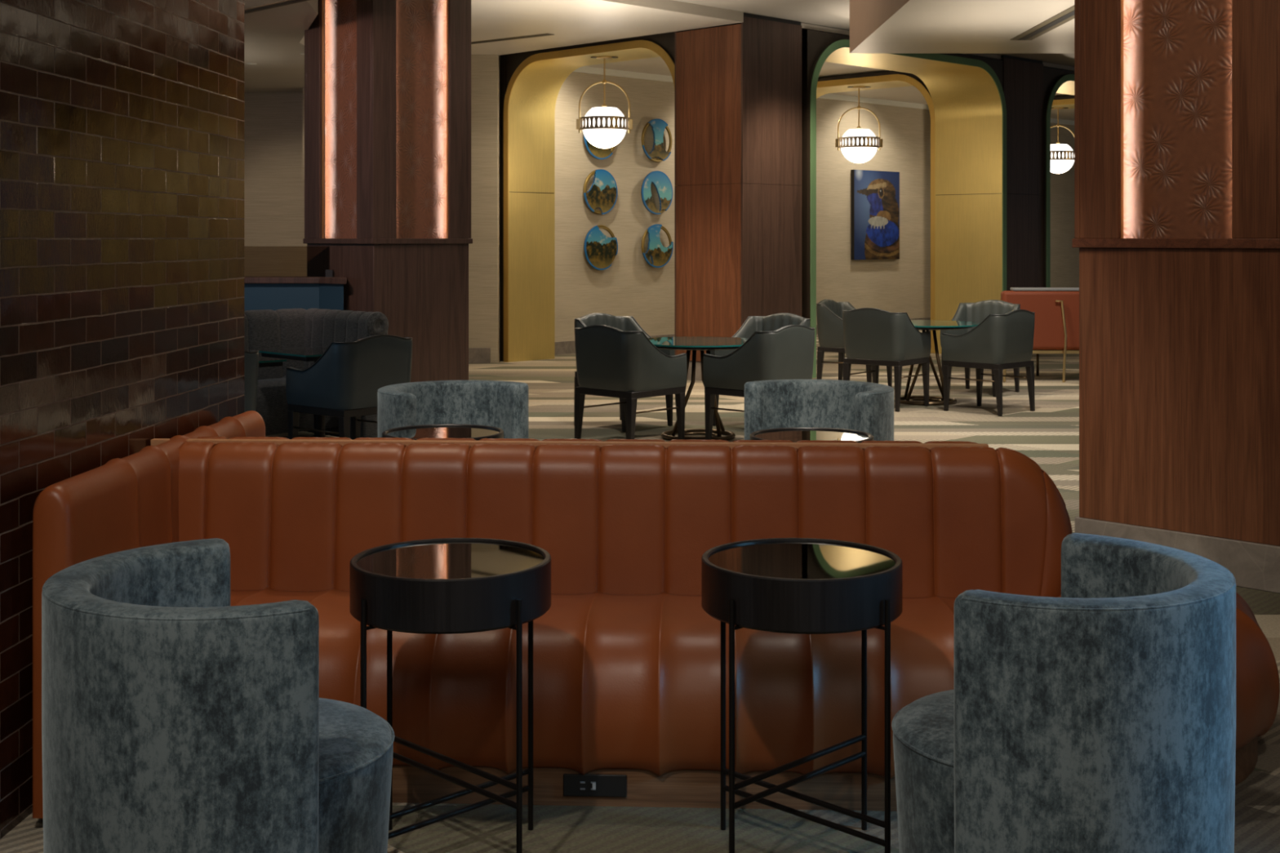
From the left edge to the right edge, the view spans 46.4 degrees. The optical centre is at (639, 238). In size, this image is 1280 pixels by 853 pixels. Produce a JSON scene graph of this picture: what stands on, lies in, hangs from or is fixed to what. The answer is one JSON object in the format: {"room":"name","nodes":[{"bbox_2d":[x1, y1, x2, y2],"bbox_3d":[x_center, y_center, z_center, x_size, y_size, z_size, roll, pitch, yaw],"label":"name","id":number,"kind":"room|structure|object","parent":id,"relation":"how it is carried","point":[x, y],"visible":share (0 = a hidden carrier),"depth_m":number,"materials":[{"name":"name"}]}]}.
{"room":"restaurant","nodes":[
{"label":"restaurant","id":0,"kind":"room"},
{"bbox_2d":[0,0,244,839],"bbox_3d":[-1.778,-0.385,2.289,0.450,3.570,5.990,0,0,3],"label":"wall","id":1,"kind":"structure","parent":0,"point":[122,122],"depth_m":4.06,"materials":[{"name":"brown tile"}]},
{"bbox_2d":[471,0,743,55],"bbox_3d":[-2.755,-2.120,11.500,7.490,0.100,17.000,0,0,0],"label":"ceiling","id":2,"kind":"structure","parent":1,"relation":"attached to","point":[571,22],"depth_m":14.20,"materials":[{"name":"beige paint"}]},
{"bbox_2d":[244,54,499,363],"bbox_3d":[-4.800,-0.375,16.950,6.400,3.550,0.300,0,0,0],"label":"wall","id":3,"kind":"structure","parent":0,"point":[274,182],"depth_m":16.80,"materials":[{"name":"paint"}]},
{"bbox_2d":[244,0,308,13],"bbox_3d":[-3.200,-1.635,11.125,0.101,0.009,2.864,0,0,-44],"label":"ceiling air slot","id":4,"kind":"object","parent":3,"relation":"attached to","point":[284,2],"visible":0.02,"depth_m":10.48,"materials":[{"name":"brown"}]},
{"bbox_2d":[302,87,304,178],"bbox_3d":[-3.330,-1.145,16.500,0.660,0.990,0.600,0,0,0],"label":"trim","id":5,"kind":"structure","parent":3,"relation":"attached to","point":[303,87],"depth_m":16.20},
{"bbox_2d":[468,347,490,363],"bbox_3d":[-4.840,1.315,16.770,6.320,0.170,0.060,0,0,0],"label":"baseboard","id":6,"kind":"structure","parent":3,"relation":"attached to","point":[476,355],"depth_m":16.74,"materials":[{"name":"grey stone"}]},
{"bbox_2d":[471,33,554,44],"bbox_3d":[-1.950,-2.066,15.925,2.671,0.009,0.100,0,0,38],"label":"ceiling air slot","id":7,"kind":"object","parent":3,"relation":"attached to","point":[542,34],"visible":0.36,"depth_m":15.41,"materials":[{"name":"brown"}]},
{"bbox_2d":[585,22,1074,120],"bbox_3d":[5.670,-2.140,22.000,4.200,0.050,17.437,0,0,45],"label":"ceiling","id":8,"kind":"structure","parent":3,"relation":"attached to","point":[655,65],"depth_m":18.81,"materials":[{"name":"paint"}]},
{"bbox_2d":[499,53,506,361],"bbox_3d":[-1.415,-0.350,17.295,0.269,3.500,0.594,0,0,45],"label":"wall","id":9,"kind":"structure","parent":0,"point":[503,58],"depth_m":17.04,"materials":[{"name":"paint"}]},
{"bbox_2d":[0,329,1279,852],"bbox_3d":[2.500,1.425,15.000,23.000,0.050,38.000,0,0,0],"label":"floor","id":10,"kind":"structure","parent":0,"point":[1048,435],"depth_m":4.65,"materials":[{"name":"carpet"}]},
{"bbox_2d":[41,537,395,852],"bbox_3d":[-0.805,1.016,2.834,0.634,0.769,0.636,0,0,20],"label":"barrel armchair","id":11,"kind":"object","parent":10,"relation":"on","point":[176,717],"visible":1,"depth_m":2.54,"materials":[{"name":"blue fabric"}]},
{"bbox_2d":[244,350,258,412],"bbox_3d":[-2.393,0.983,7.914,0.572,0.834,0.586,0,0,40],"label":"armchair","id":12,"kind":"object","parent":10,"relation":"on","point":[251,357],"visible":0.12,"depth_m":7.89,"materials":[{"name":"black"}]},
{"bbox_2d":[258,356,286,367],"bbox_3d":[-2.461,1.060,8.899,0.504,0.680,0.502,0,0,45],"label":"table","id":13,"kind":"object","parent":10,"relation":"on","point":[264,362],"visible":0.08,"depth_m":8.86,"materials":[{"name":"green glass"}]},
{"bbox_2d":[258,346,328,437],"bbox_3d":[-2.061,1.060,9.599,0.564,0.680,0.562,0,0,45],"label":"table","id":14,"kind":"object","parent":10,"relation":"on","point":[313,353],"visible":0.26,"depth_m":9.52,"materials":[{"name":"green glass"}]},
{"bbox_2d":[244,246,346,311],"bbox_3d":[-3.350,0.730,11.431,2.299,1.340,0.458,0,0,0],"label":"wall","id":15,"kind":"structure","parent":10,"relation":"on","point":[276,277],"depth_m":11.45,"materials":[{"name":"blue paint"}]},
{"bbox_2d":[325,269,333,276],"bbox_3d":[-2.382,0.267,11.457,0.055,0.054,0.035,0,0,0],"label":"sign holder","id":16,"kind":"object","parent":15,"relation":"on","point":[329,273],"visible":1,"depth_m":11.44,"materials":[{"name":"black"}]},
{"bbox_2d":[244,308,388,439],"bbox_3d":[-2.581,0.920,9.836,0.982,0.860,1.605,0,0,45],"label":"banquette","id":17,"kind":"object","parent":10,"relation":"on","point":[285,328],"visible":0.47,"depth_m":10.22,"materials":[{"name":"grey fabric"}]},
{"bbox_2d":[285,334,413,439],"bbox_3d":[-1.733,0.983,8.964,0.572,0.834,0.586,0,0,40],"label":"armchair","id":18,"kind":"object","parent":10,"relation":"on","point":[344,383],"visible":0.84,"depth_m":8.73,"materials":[{"name":"blue fabric"}]},
{"bbox_2d":[302,0,472,382],"bbox_3d":[-1.985,-0.385,11.757,0.946,3.570,0.946,0,0,-45],"label":"pillar","id":19,"kind":"structure","parent":10,"relation":"on","point":[388,82],"depth_m":11.51,"materials":[{"name":"brown wood"}]},
{"bbox_2d":[382,424,503,440],"bbox_3d":[-0.734,1.060,5.570,0.450,0.680,0.450,0,0,0],"label":"drum side table","id":20,"kind":"object","parent":10,"relation":"on","point":[475,432],"visible":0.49,"depth_m":5.59,"materials":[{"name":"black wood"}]},
{"bbox_2d":[349,537,551,852],"bbox_3d":[-0.426,1.060,3.370,0.450,0.680,0.450,0,0,0],"label":"drum side table","id":21,"kind":"object","parent":10,"relation":"on","point":[442,585],"visible":0.95,"depth_m":3.24,"materials":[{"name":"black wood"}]},
{"bbox_2d":[356,541,544,578],"bbox_3d":[-0.426,0.729,3.370,0.419,0.006,0.419,0,0,0],"label":"tabletop","id":22,"kind":"object","parent":21,"relation":"on","point":[406,559],"depth_m":3.36,"materials":[{"name":"black glass"}]},
{"bbox_2d":[377,380,528,438],"bbox_3d":[-0.791,1.016,6.380,0.636,0.769,0.633,0,0,3],"label":"barrel armchair","id":23,"kind":"object","parent":10,"relation":"on","point":[503,405],"visible":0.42,"depth_m":6.55,"materials":[{"name":"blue fabric"}]},
{"bbox_2d":[503,31,674,362],"bbox_3d":[-0.321,-0.350,16.221,2.768,3.500,0.707,0,0,45],"label":"arch","id":24,"kind":"object","parent":10,"relation":"on","point":[535,78],"visible":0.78,"depth_m":17.03,"materials":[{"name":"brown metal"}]},
{"bbox_2d":[576,55,632,148],"bbox_3d":[-0.385,-1.474,16.200,0.536,0.993,0.536,0,0,45],"label":"globe pendant","id":25,"kind":"object","parent":24,"relation":"hanging from","point":[604,126],"visible":1,"depth_m":16.04,"materials":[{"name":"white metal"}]},
{"bbox_2d":[573,312,675,431],"bbox_3d":[-0.127,0.983,11.156,0.572,0.834,0.586,0,0,44],"label":"armchair","id":26,"kind":"object","parent":10,"relation":"on","point":[625,323],"visible":0.28,"depth_m":11.26,"materials":[{"name":"grey fabric"}]},
{"bbox_2d":[574,324,687,439],"bbox_3d":[-0.072,0.983,9.973,0.586,0.834,0.572,0,0,43],"label":"armchair","id":27,"kind":"object","parent":10,"relation":"on","point":[611,362],"visible":0.96,"depth_m":9.77,"materials":[{"name":"fabric"}]},
{"bbox_2d":[32,410,1279,818],"bbox_3d":[0.166,0.989,4.245,3.212,0.822,1.590,0,0,3],"label":"sofa","id":28,"kind":"object","parent":10,"relation":"on","point":[627,651],"visible":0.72,"depth_m":4.10,"materials":[{"name":"leather"}]},
{"bbox_2d":[563,773,626,797],"bbox_3d":[-0.111,1.347,3.676,0.156,0.054,0.009,0,0,2],"label":"power outlet","id":29,"kind":"object","parent":28,"relation":"attached to","point":[574,784],"visible":1,"depth_m":3.67,"materials":[{"name":"black plastic"}]},
{"bbox_2d":[648,336,748,440],"bbox_3d":[0.410,1.060,10.500,0.943,0.679,0.943,0,0,-17],"label":"round dining table","id":30,"kind":"object","parent":10,"relation":"on","point":[688,344],"visible":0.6,"depth_m":10.40,"materials":[{"name":"green glass"}]},
{"bbox_2d":[674,13,801,380],"bbox_3d":[0.983,-0.383,14.940,0.900,3.565,0.900,0,0,-45],"label":"pillar","id":31,"kind":"structure","parent":10,"relation":"on","point":[738,86],"depth_m":14.62,"materials":[{"name":"brown wood"}]},
{"bbox_2d":[702,324,815,439],"bbox_3d":[0.807,0.983,9.974,0.572,0.834,0.586,0,0,42],"label":"armchair","id":32,"kind":"object","parent":10,"relation":"on","point":[787,352],"visible":0.66,"depth_m":9.77,"materials":[{"name":"grey leather"}]},
{"bbox_2d":[710,312,810,426],"bbox_3d":[0.907,0.983,11.156,0.572,0.834,0.586,0,0,-44],"label":"armchair","id":33,"kind":"object","parent":10,"relation":"on","point":[772,322],"visible":0.29,"depth_m":11.36,"materials":[{"name":"grey leather"}]},
{"bbox_2d":[701,537,902,852],"bbox_3d":[0.364,1.060,3.370,0.450,0.680,0.450,0,0,0],"label":"drum side table","id":34,"kind":"object","parent":10,"relation":"on","point":[784,585],"visible":1,"depth_m":3.25,"materials":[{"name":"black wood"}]},
{"bbox_2d":[708,541,895,578],"bbox_3d":[0.364,0.729,3.370,0.419,0.006,0.419,0,0,0],"label":"tabletop","id":35,"kind":"object","parent":34,"relation":"on","point":[738,559],"depth_m":3.36,"materials":[{"name":"black glass"}]},
{"bbox_2d":[750,427,873,442],"bbox_3d":[0.628,1.060,5.470,0.450,0.680,0.450,0,0,0],"label":"drum side table","id":36,"kind":"object","parent":10,"relation":"on","point":[793,434],"visible":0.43,"depth_m":5.53,"materials":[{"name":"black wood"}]},
{"bbox_2d":[744,379,893,440],"bbox_3d":[0.767,1.016,6.415,0.634,0.769,0.636,0,0,3],"label":"barrel armchair","id":37,"kind":"object","parent":10,"relation":"on","point":[868,407],"visible":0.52,"depth_m":6.59,"materials":[{"name":"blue fabric"}]},
{"bbox_2d":[816,299,892,386],"bbox_3d":[1.972,0.983,13.755,0.572,0.834,0.586,0,0,31],"label":"armchair","id":38,"kind":"object","parent":10,"relation":"on","point":[828,312],"visible":0.56,"depth_m":13.62,"materials":[{"name":"grey leather"}]},
{"bbox_2d":[816,71,935,353],"bbox_3d":[2.879,-0.350,19.421,2.768,3.500,0.707,0,0,45],"label":"arch","id":39,"kind":"object","parent":10,"relation":"on","point":[888,79],"visible":0.17,"depth_m":18.52,"materials":[{"name":"brown metal"}]},
{"bbox_2d":[835,86,882,163],"bbox_3d":[2.845,-1.474,19.400,0.536,0.993,0.536,0,0,45],"label":"globe pendant","id":40,"kind":"object","parent":39,"relation":"hanging from","point":[859,145],"visible":1,"depth_m":19.25,"materials":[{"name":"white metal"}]},
{"bbox_2d":[842,307,931,412],"bbox_3d":[2.044,0.983,12.413,0.586,0.834,0.572,0,0,38],"label":"armchair","id":41,"kind":"object","parent":10,"relation":"on","point":[875,337],"visible":0.98,"depth_m":12.20,"materials":[{"name":"grey leather"}]},
{"bbox_2d":[801,29,1006,377],"bbox_3d":[2.680,-0.350,16.585,3.670,3.500,0.940,0,0,-45],"label":"arch","id":42,"kind":"object","parent":10,"relation":"on","point":[966,92],"visible":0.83,"depth_m":17.63,"materials":[{"name":"brown metal"}]},
{"bbox_2d":[900,320,980,405],"bbox_3d":[2.440,1.060,12.750,0.943,0.679,0.943,0,0,-17],"label":"round dining table","id":43,"kind":"object","parent":10,"relation":"on","point":[923,325],"visible":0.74,"depth_m":12.65,"materials":[{"name":"green glass"}]},
{"bbox_2d":[940,299,1020,396],"bbox_3d":[3.096,0.983,13.557,0.586,0.834,0.572,0,0,37],"label":"armchair","id":44,"kind":"object","parent":10,"relation":"on","point":[976,312],"visible":0.32,"depth_m":13.76,"materials":[{"name":"grey leather"}]},
{"bbox_2d":[942,309,1035,416],"bbox_3d":[2.837,0.983,12.113,0.586,0.834,0.572,0,0,-45],"label":"armchair","id":45,"kind":"object","parent":10,"relation":"on","point":[1000,342],"visible":1,"depth_m":11.91,"materials":[{"name":"grey leather"}]},
{"bbox_2d":[1000,54,1043,354],"bbox_3d":[4.285,-0.383,18.220,0.900,3.565,0.900,0,0,-45],"label":"pillar","id":46,"kind":"structure","parent":10,"relation":"on","point":[1023,77],"depth_m":17.90,"materials":[{"name":"brown wood"}]},
{"bbox_2d":[996,287,1079,382],"bbox_3d":[3.927,0.943,14.924,0.850,0.916,0.793,0,0,3],"label":"sofa","id":47,"kind":"object","parent":10,"relation":"on","point":[1056,309],"visible":0.52,"depth_m":14.59,"materials":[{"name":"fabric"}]},
{"bbox_2d":[1043,66,1074,287],"bbox_3d":[5.938,-0.350,19.843,3.705,3.500,0.940,0,0,-45],"label":"arch","id":48,"kind":"object","parent":10,"relation":"on","point":[1055,80],"visible":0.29,"depth_m":18.24,"materials":[{"name":"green metal"}]},
{"bbox_2d":[1051,95,1074,110],"bbox_3d":[6.079,-0.350,22.621,2.768,3.500,0.707,0,0,45],"label":"arch","id":49,"kind":"object","parent":10,"relation":"on","point":[1068,101],"visible":0.02,"depth_m":22.02,"materials":[{"name":"brown metal"}]},
{"bbox_2d":[1050,106,1074,173],"bbox_3d":[6.300,-1.474,22.500,0.536,0.993,0.536,0,0,45],"label":"globe pendant","id":50,"kind":"object","parent":49,"relation":"hanging from","point":[1062,155],"visible":0.59,"depth_m":22.32,"materials":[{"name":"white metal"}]},
{"bbox_2d":[891,533,1235,852],"bbox_3d":[0.826,1.016,2.895,0.634,0.769,0.635,0,0,-14],"label":"barrel armchair","id":51,"kind":"object","parent":10,"relation":"on","point":[1099,717],"visible":1,"depth_m":2.61,"materials":[{"name":"blue fabric"}]},
{"bbox_2d":[1071,0,1279,593],"bbox_3d":[2.530,-0.385,6.510,0.916,3.570,0.916,0,0,-45],"label":"pillar","id":52,"kind":"structure","parent":10,"relation":"on","point":[1177,102],"depth_m":6.21,"materials":[{"name":"brown wood"}]},
{"bbox_2d":[555,71,1079,342],"bbox_3d":[4.015,-0.357,23.235,0.212,3.515,18.031,0,0,45],"label":"wall","id":53,"kind":"structure","parent":0,"point":[630,286],"depth_m":19.51,"materials":[{"name":"paint"}]},
{"bbox_2d":[244,0,318,93],"bbox_3d":[-5.050,-1.855,12.450,5.900,0.430,8.900,0,0,0],"label":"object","id":54,"kind":"structure","parent":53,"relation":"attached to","point":[274,37],"depth_m":12.73,"materials":[{"name":"beige paint"}]},
{"bbox_2d":[582,133,615,159],"bbox_3d":[-0.489,-1.260,18.490,0.031,0.560,0.560,0,0,45],"label":"painting","id":55,"kind":"object","parent":53,"relation":"attached to","point":[595,152],"visible":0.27,"depth_m":18.43,"materials":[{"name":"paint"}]},
{"bbox_2d":[582,168,617,214],"bbox_3d":[-0.489,-0.578,18.490,0.031,0.560,0.560,0,0,45],"label":"painting","id":56,"kind":"object","parent":53,"relation":"attached to","point":[602,193],"visible":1,"depth_m":18.48,"materials":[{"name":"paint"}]},
{"bbox_2d":[583,224,617,270],"bbox_3d":[-0.484,0.110,18.495,0.560,0.560,0.030,0,0,-45],"label":"painting","id":57,"kind":"object","parent":53,"relation":"attached to","point":[600,251],"visible":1,"depth_m":18.47,"materials":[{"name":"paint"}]},
{"bbox_2d":[640,170,672,214],"bbox_3d":[0.219,-0.590,19.198,0.560,0.560,0.030,0,0,-45],"label":"painting","id":58,"kind":"object","parent":53,"relation":"attached to","point":[662,183],"visible":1,"depth_m":19.19,"materials":[{"name":"paint"}]},
{"bbox_2d":[641,118,671,162],"bbox_3d":[0.224,-1.260,19.203,0.558,0.559,0.031,0,0,-45],"label":"painting","id":59,"kind":"object","parent":53,"relation":"attached to","point":[658,125],"visible":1,"depth_m":19.19,"materials":[{"name":"paint"}]},
{"bbox_2d":[641,224,673,267],"bbox_3d":[0.224,0.095,19.203,0.559,0.560,0.031,0,0,-45],"label":"painting","id":60,"kind":"object","parent":53,"relation":"attached to","point":[660,255],"visible":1,"depth_m":19.17,"materials":[{"name":"paint"}]},
{"bbox_2d":[555,317,930,354],"bbox_3d":[4.098,1.325,23.152,0.021,0.150,18.031,0,0,45],"label":"baseboard","id":61,"kind":"structure","parent":53,"relation":"attached to","point":[562,347],"depth_m":18.18,"materials":[{"name":"grey stone"}]},
{"bbox_2d":[573,66,1074,124],"bbox_3d":[4.103,-2.078,23.148,0.035,0.075,18.031,0,0,45],"label":"trim","id":62,"kind":"structure","parent":53,"relation":"attached to","point":[584,68],"depth_m":21.77,"materials":[{"name":"white paint"}]},
{"bbox_2d":[851,169,899,259],"bbox_3d":[3.565,-0.353,22.582,1.150,1.340,0.058,0,0,-45],"label":"painting","id":63,"kind":"object","parent":53,"relation":"attached to","point":[875,194],"visible":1,"depth_m":22.52,"materials":[{"name":"paper"}]},
{"bbox_2d":[674,0,1074,66],"bbox_3d":[2.500,-2.210,15.000,23.000,0.080,38.000,0,0,0],"label":"ceiling","id":64,"kind":"structure","parent":0,"point":[835,14],"depth_m":14.20,"materials":[{"name":"beige paint"}]},
{"bbox_2d":[849,0,1074,53],"bbox_3d":[5.405,-1.885,10.050,7.190,0.570,5.700,0,0,0],"label":"ceiling","id":65,"kind":"structure","parent":64,"relation":"attached to","point":[876,26],"depth_m":11.45,"materials":[{"name":"beige paint"}]},
{"bbox_2d":[1010,4,1074,39],"bbox_3d":[3.060,-1.595,9.650,0.170,0.009,4.700,0,0,0],"label":"ceiling air slot","id":66,"kind":"object","parent":65,"relation":"attached to","point":[1067,15],"visible":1,"depth_m":11.17,"materials":[{"name":"brown"}]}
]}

